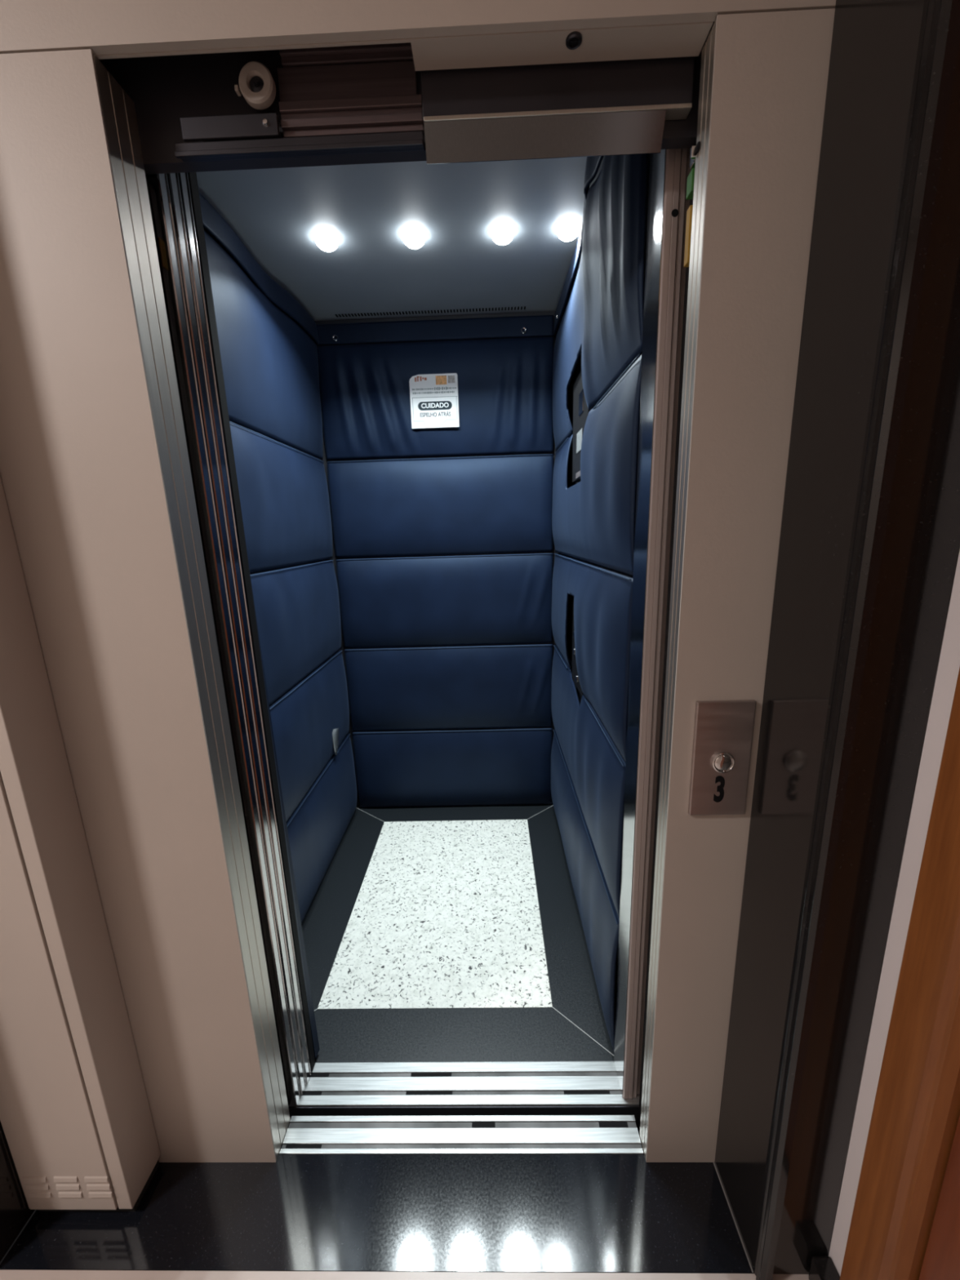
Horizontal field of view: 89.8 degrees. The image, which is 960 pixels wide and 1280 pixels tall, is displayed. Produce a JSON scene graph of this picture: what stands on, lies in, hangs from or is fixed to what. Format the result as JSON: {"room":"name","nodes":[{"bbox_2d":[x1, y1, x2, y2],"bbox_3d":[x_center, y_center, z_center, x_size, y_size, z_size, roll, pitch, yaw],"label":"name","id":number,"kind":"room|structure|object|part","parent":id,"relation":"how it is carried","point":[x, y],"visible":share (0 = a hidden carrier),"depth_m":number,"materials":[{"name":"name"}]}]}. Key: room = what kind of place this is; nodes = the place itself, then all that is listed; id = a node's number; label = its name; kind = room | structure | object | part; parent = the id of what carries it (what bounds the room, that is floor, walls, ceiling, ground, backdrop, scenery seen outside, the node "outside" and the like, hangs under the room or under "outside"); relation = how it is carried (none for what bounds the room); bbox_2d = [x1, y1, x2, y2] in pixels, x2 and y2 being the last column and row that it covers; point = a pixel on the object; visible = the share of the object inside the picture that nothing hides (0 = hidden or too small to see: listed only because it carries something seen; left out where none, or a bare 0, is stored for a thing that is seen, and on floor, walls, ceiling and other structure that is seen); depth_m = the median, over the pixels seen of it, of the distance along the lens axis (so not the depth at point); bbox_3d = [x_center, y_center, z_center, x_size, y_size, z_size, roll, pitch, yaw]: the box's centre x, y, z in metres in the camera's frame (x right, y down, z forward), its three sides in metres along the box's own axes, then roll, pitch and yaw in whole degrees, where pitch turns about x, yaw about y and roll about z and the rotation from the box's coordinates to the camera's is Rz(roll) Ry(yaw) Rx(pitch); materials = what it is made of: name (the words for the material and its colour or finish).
{"room":"elevator lobby","nodes":[
{"label":"elevator lobby","id":0,"kind":"room"},
{"bbox_2d":[0,1270,808,1279],"bbox_3d":[-1.026,1.418,0.017,3.270,0.060,1.842,-1,13,1],"label":"floor","id":1,"kind":"structure","parent":0,"point":[4,1274],"depth_m":0.89,"materials":[{"name":"beige tile"}]},
{"bbox_2d":[0,0,959,1162],"bbox_3d":[-0.582,-0.135,0.795,4.200,2.600,0.060,-1,13,1],"label":"wall","id":2,"kind":"structure","parent":0,"point":[81,472],"depth_m":0.74,"materials":[{"name":"beige paint"}]},
{"bbox_2d":[0,1120,35,1262],"bbox_3d":[-1.215,-0.094,0.699,0.537,2.600,0.163,-1,13,1],"label":"trim","id":3,"kind":"structure","parent":2,"relation":"attached to","point":[15,1211],"depth_m":0.93,"materials":[{"name":"black stone"}]},
{"bbox_2d":[0,475,160,1211],"bbox_3d":[-0.837,-0.062,0.737,0.212,2.500,0.093,-1,13,1],"label":"column","id":4,"kind":"structure","parent":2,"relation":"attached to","point":[76,1119],"depth_m":0.86,"materials":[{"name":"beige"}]},
{"bbox_3d":[-0.850,-0.062,0.697,0.176,2.462,0.007,-1,13,1],"label":"door","id":5,"kind":"part","parent":4,"relation":"part of","materials":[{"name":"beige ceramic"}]},
{"bbox_2d":[0,1154,753,1273],"bbox_3d":[-0.204,1.176,0.980,1.406,0.060,0.170,-1,13,1],"label":"floor","id":6,"kind":"structure","parent":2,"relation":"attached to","point":[483,1213],"depth_m":0.96,"materials":[{"name":"black stone"}]},
{"bbox_2d":[93,18,716,1159],"bbox_3d":[-0.074,0.158,0.864,0.825,1.970,0.074,-1,13,1],"label":"door frame","id":7,"kind":"structure","parent":2,"relation":"attached to","point":[684,39],"depth_m":0.74,"materials":[{"name":"metal"}]},
{"bbox_3d":[-0.109,-0.792,0.644,0.813,0.020,0.044,-1,13,1],"label":"soffit panel","id":8,"kind":"part","parent":7,"relation":"part of","materials":[{"name":"beige metal"}]},
{"bbox_2d":[98,21,715,174],"bbox_3d":[-0.122,-0.833,0.678,0.960,0.254,0.042,-1,13,1],"label":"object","id":9,"kind":"object","parent":2,"relation":"attached to","point":[360,104],"visible":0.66,"depth_m":0.69,"materials":[{"name":"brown metal"}]},
{"bbox_2d":[180,61,279,142],"bbox_3d":[-0.356,-0.757,0.679,0.139,0.082,0.016,-1,13,1],"label":"roller hanger","id":10,"kind":"object","parent":9,"relation":"attached to","point":[256,83],"visible":1,"depth_m":0.68,"materials":[{"name":"grey metal"}]},
{"bbox_3d":[-0.187,-0.855,0.669,0.189,0.083,0.012,-1,13,1],"label":"rail","id":11,"kind":"part","parent":9,"relation":"part of","materials":[{"name":"metal"}]},
{"bbox_3d":[-0.184,-0.750,0.692,0.204,0.039,0.012,-1,13,1],"label":"rail","id":12,"kind":"part","parent":9,"relation":"part of","materials":[{"name":"metal"}]},
{"bbox_2d":[195,147,691,1154],"bbox_3d":[-0.146,0.059,1.583,1.095,2.550,1.318,-1,13,1],"label":"car","id":13,"kind":"object","parent":2,"relation":"in","point":[451,972],"visible":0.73,"depth_m":1.35,"materials":[{"name":"grey metal"}]},
{"bbox_2d":[145,172,315,1106],"bbox_3d":[-0.812,0.163,0.990,0.716,1.942,0.097,-1,13,1],"label":"door","id":14,"kind":"structure","parent":13,"relation":"attached to","point":[174,198],"depth_m":0.91,"materials":[{"name":"metal"}]},
{"bbox_2d":[199,192,356,1057],"bbox_3d":[-0.552,-0.086,1.581,0.218,2.142,1.164,-1,13,1],"label":"pad","id":15,"kind":"object","parent":13,"relation":"attached to","point":[270,363],"visible":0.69,"depth_m":1.61,"materials":[{"name":"blue fabric"}]},
{"bbox_2d":[204,230,323,459],"bbox_3d":[-0.663,-0.845,1.425,0.040,0.435,1.137,-1,13,1],"label":"cushion","id":16,"kind":"object","parent":15,"relation":"on","point":[270,364],"depth_m":1.46,"materials":[{"name":"blue fabric"}]},
{"bbox_2d":[229,422,332,572],"bbox_3d":[-0.651,-0.431,1.518,0.037,0.403,1.136,-1,13,1],"label":"cushion","id":17,"kind":"object","parent":15,"relation":"on","point":[283,489],"depth_m":1.56,"materials":[{"name":"blue fabric"}]},
{"bbox_2d":[250,560,341,705],"bbox_3d":[-0.640,-0.032,1.608,0.034,0.403,1.136,-1,13,1],"label":"cushion","id":18,"kind":"object","parent":15,"relation":"on","point":[297,608],"depth_m":1.65,"materials":[{"name":"blue fabric"}]},
{"bbox_2d":[269,649,349,821],"bbox_3d":[-0.627,0.366,1.698,0.036,0.403,1.137,-1,13,1],"label":"cushion","id":19,"kind":"object","parent":15,"relation":"on","point":[310,722],"depth_m":1.75,"materials":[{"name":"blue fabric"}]},
{"bbox_2d":[286,733,356,924],"bbox_3d":[-0.616,0.764,1.787,0.034,0.401,1.136,-1,13,1],"label":"cushion","id":20,"kind":"object","parent":15,"relation":"on","point":[318,824],"depth_m":1.85,"materials":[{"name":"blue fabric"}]},
{"bbox_2d":[311,228,342,252],"bbox_3d":[-0.444,-1.151,1.399,0.086,0.030,0.086,-1,13,1],"label":"recessed light","id":21,"kind":"object","parent":13,"relation":"attached to","point":[326,239],"visible":1,"depth_m":1.38,"materials":[{"name":"white"}]},
{"bbox_3d":[-0.199,-1.174,1.330,1.005,0.030,1.210,-1,13,1],"label":"ceiling panel","id":22,"kind":"part","parent":13,"relation":"part of","materials":[{"name":"grey metal"}]},
{"bbox_2d":[399,225,428,248],"bbox_3d":[-0.191,-1.159,1.398,0.086,0.030,0.086,-1,13,1],"label":"recessed light","id":23,"kind":"object","parent":13,"relation":"attached to","point":[414,237],"visible":1,"depth_m":1.38,"materials":[{"name":"white"}]},
{"bbox_2d":[315,315,554,807],"bbox_3d":[-0.154,-0.221,2.131,0.957,2.144,0.049,-1,13,1],"label":"pad","id":24,"kind":"object","parent":13,"relation":"attached to","point":[495,504],"visible":1,"depth_m":2.11,"materials":[{"name":"blue fabric"}]},
{"bbox_2d":[408,373,459,428],"bbox_3d":[-0.184,-0.965,1.947,0.194,0.200,0.004,-1,13,1],"label":"warning sticker","id":25,"kind":"object","parent":24,"relation":"attached to","point":[434,403],"visible":1,"depth_m":1.95,"materials":[{"name":"white paper"}]},
{"bbox_2d":[412,386,456,394],"bbox_3d":[-0.184,-1.003,1.937,0.178,0.023,0.001,-1,13,1],"label":"print","id":26,"kind":"object","parent":25,"relation":"on","point":[415,390],"depth_m":1.94,"materials":[{"name":"grey paper"}]},
{"bbox_2d":[435,375,446,384],"bbox_3d":[-0.155,-1.040,1.929,0.044,0.033,0.001,-1,13,1],"label":"picture","id":27,"kind":"object","parent":25,"relation":"on","point":[440,380],"depth_m":1.93},
{"bbox_2d":[447,375,454,382],"bbox_3d":[-0.115,-1.043,1.927,0.028,0.027,0.001,-1,13,1],"label":"picture","id":28,"kind":"object","parent":25,"relation":"on","point":[451,379],"depth_m":1.93},
{"bbox_2d":[316,336,554,460],"bbox_3d":[-0.177,-0.980,1.960,0.957,0.436,0.049,-1,13,1],"label":"cushion","id":29,"kind":"object","parent":24,"relation":"on","point":[505,385],"depth_m":1.95,"materials":[{"name":"blue fabric"}]},
{"bbox_2d":[327,453,553,557],"bbox_3d":[-0.165,-0.567,2.058,0.957,0.403,0.039,-1,13,1],"label":"cushion","id":30,"kind":"object","parent":24,"relation":"on","point":[495,504],"depth_m":2.04,"materials":[{"name":"blue fabric"}]},
{"bbox_2d":[336,553,553,648],"bbox_3d":[-0.153,-0.169,2.148,0.957,0.403,0.039,-1,13,1],"label":"cushion","id":31,"kind":"object","parent":24,"relation":"on","point":[495,598],"depth_m":2.13,"materials":[{"name":"blue fabric"}]},
{"bbox_2d":[344,644,552,730],"bbox_3d":[-0.141,0.230,2.238,0.957,0.404,0.038,-1,13,1],"label":"cushion","id":32,"kind":"object","parent":24,"relation":"on","point":[501,686],"depth_m":2.22,"materials":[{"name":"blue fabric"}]},
{"bbox_2d":[352,728,552,807],"bbox_3d":[-0.128,0.627,2.328,0.957,0.402,0.037,-1,13,1],"label":"cushion","id":33,"kind":"object","parent":24,"relation":"on","point":[483,766],"depth_m":2.31,"materials":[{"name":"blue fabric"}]},
{"bbox_3d":[-0.121,1.104,1.194,1.050,0.022,0.094,-1,13,1],"label":"car sill","id":34,"kind":"part","parent":13,"relation":"part of","materials":[{"name":"metal"}]},
{"bbox_2d":[488,221,517,244],"bbox_3d":[0.066,-1.165,1.392,0.086,0.030,0.086,-1,13,1],"label":"recessed light","id":35,"kind":"object","parent":13,"relation":"attached to","point":[502,233],"visible":1,"depth_m":1.37,"materials":[{"name":"white"}]},
{"bbox_2d":[553,217,582,241],"bbox_3d":[0.254,-1.169,1.384,0.086,0.030,0.086,-1,13,1],"label":"recessed light","id":36,"kind":"object","parent":13,"relation":"attached to","point":[567,229],"visible":0.95,"depth_m":1.36,"materials":[{"name":"white"}]},
{"bbox_2d":[571,371,595,695],"bbox_3d":[0.319,-0.312,1.520,0.023,0.975,0.247,-1,13,1],"label":"control panel","id":37,"kind":"object","parent":13,"relation":"attached to","point":[580,410],"visible":0.4,"depth_m":1.50,"materials":[{"name":"black plastic"}]},
{"bbox_2d":[551,153,648,1051],"bbox_3d":[0.299,-0.107,1.562,0.059,2.144,1.163,-1,13,1],"label":"pad","id":38,"kind":"object","parent":13,"relation":"attached to","point":[593,518],"visible":0.94,"depth_m":1.17,"materials":[{"name":"blue fabric"}]},
{"bbox_2d":[551,728,619,1051],"bbox_3d":[0.338,0.743,1.753,0.033,0.401,1.162,-1,13,1],"label":"cushion","id":39,"kind":"object","parent":38,"relation":"on","point":[600,919],"depth_m":1.44,"materials":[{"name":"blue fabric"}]},
{"bbox_2d":[551,644,625,919],"bbox_3d":[0.325,0.345,1.663,0.035,0.403,1.162,-1,13,1],"label":"cushion","id":40,"kind":"object","parent":38,"relation":"on","point":[595,766],"depth_m":1.32,"materials":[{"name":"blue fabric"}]},
{"bbox_2d":[551,553,632,761],"bbox_3d":[0.311,-0.053,1.573,0.038,0.403,1.162,-1,13,1],"label":"cushion","id":41,"kind":"object","parent":38,"relation":"on","point":[602,597],"depth_m":1.20,"materials":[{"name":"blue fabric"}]},
{"bbox_2d":[551,355,641,574],"bbox_3d":[0.300,-0.452,1.484,0.035,0.403,1.163,-1,13,1],"label":"cushion","id":42,"kind":"object","parent":38,"relation":"on","point":[593,518],"depth_m":1.11,"materials":[{"name":"blue fabric"}]},
{"bbox_2d":[552,153,648,451],"bbox_3d":[0.276,-0.866,1.391,0.057,0.435,1.162,-1,13,1],"label":"cushion","id":43,"kind":"object","parent":38,"relation":"on","point":[602,322],"depth_m":1.02,"materials":[{"name":"blue fabric"}]},
{"bbox_3d":[0.342,0.105,0.965,0.062,1.997,0.084,-1,13,1],"label":"strike post","id":44,"kind":"part","parent":13,"relation":"part of","materials":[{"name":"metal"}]},
{"bbox_2d":[279,1115,643,1154],"bbox_3d":[-0.043,1.130,1.092,0.799,0.031,0.070,-1,13,1],"label":"sill","id":45,"kind":"structure","parent":2,"relation":"attached to","point":[459,1134],"depth_m":1.09,"materials":[{"name":"metal"}]},
{"bbox_2d":[420,56,694,164],"bbox_3d":[0.107,-0.774,0.677,0.378,0.152,0.021,-1,13,1],"label":"header cover","id":46,"kind":"object","parent":2,"relation":"attached to","point":[610,108],"visible":0.8,"depth_m":0.68,"materials":[{"name":"metal"}]},
{"bbox_3d":[0.106,-0.797,0.674,0.378,0.106,0.015,-1,13,1],"label":"dark panel","id":47,"kind":"part","parent":46,"relation":"part of","materials":[{"name":"metal"}]},
{"bbox_2d":[565,31,582,49],"bbox_3d":[0.123,-0.783,0.631,0.021,0.004,0.021,-1,13,1],"label":"lock","id":48,"kind":"object","parent":2,"relation":"attached to","point":[574,39],"visible":1,"depth_m":0.63,"materials":[{"name":"grey metal"}]},
{"bbox_2d":[639,159,695,1111],"bbox_3d":[0.354,0.188,0.901,0.049,1.866,0.052,-1,13,1],"label":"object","id":49,"kind":"structure","parent":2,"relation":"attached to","point":[690,183],"depth_m":0.84,"materials":[{"name":"metal"}]},
{"bbox_2d":[687,699,755,815],"bbox_3d":[0.410,0.203,0.817,0.097,0.209,0.015,-1,13,1],"label":"plate","id":50,"kind":"object","parent":2,"relation":"attached to","point":[723,730],"visible":1,"depth_m":0.81,"materials":[{"name":"metal"}]},
{"bbox_2d":[713,1162,753,1272],"bbox_3d":[0.496,1.130,0.950,0.002,0.001,0.156,-1,13,1],"label":"trim","id":51,"kind":"structure","parent":2,"relation":"attached to","point":[713,1162],"depth_m":0.94,"materials":[{"name":"black metal"}]},
{"bbox_2d":[828,550,959,1275],"bbox_3d":[0.623,0.079,-0.315,0.110,2.600,1.842,-1,13,1],"label":"door frame","id":52,"kind":"structure","parent":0,"point":[948,665],"depth_m":0.68,"materials":[{"name":"white paint"}]},
{"bbox_2d":[808,1256,839,1279],"bbox_3d":[0.604,1.122,0.842,0.034,0.058,0.038,-1,13,1],"label":"baseboard","id":53,"kind":"structure","parent":52,"relation":"attached to","point":[821,1268],"depth_m":0.84,"materials":[{"name":"black stone"}]},
{"bbox_2d":[714,0,959,1279],"bbox_3d":[0.521,-0.136,0.653,0.126,2.600,0.177,-1,13,1],"label":"glass panel","id":54,"kind":"object","parent":52,"relation":"attached to","point":[869,538],"depth_m":0.64,"materials":[{"name":"black glass"}]},
{"bbox_2d":[840,667,959,1279],"bbox_3d":[0.589,0.226,0.108,0.085,2.130,0.997,-1,13,1],"label":"door","id":55,"kind":"structure","parent":52,"relation":"in","point":[905,1221],"depth_m":0.65,"materials":[{"name":"brown wood"}]}
]}

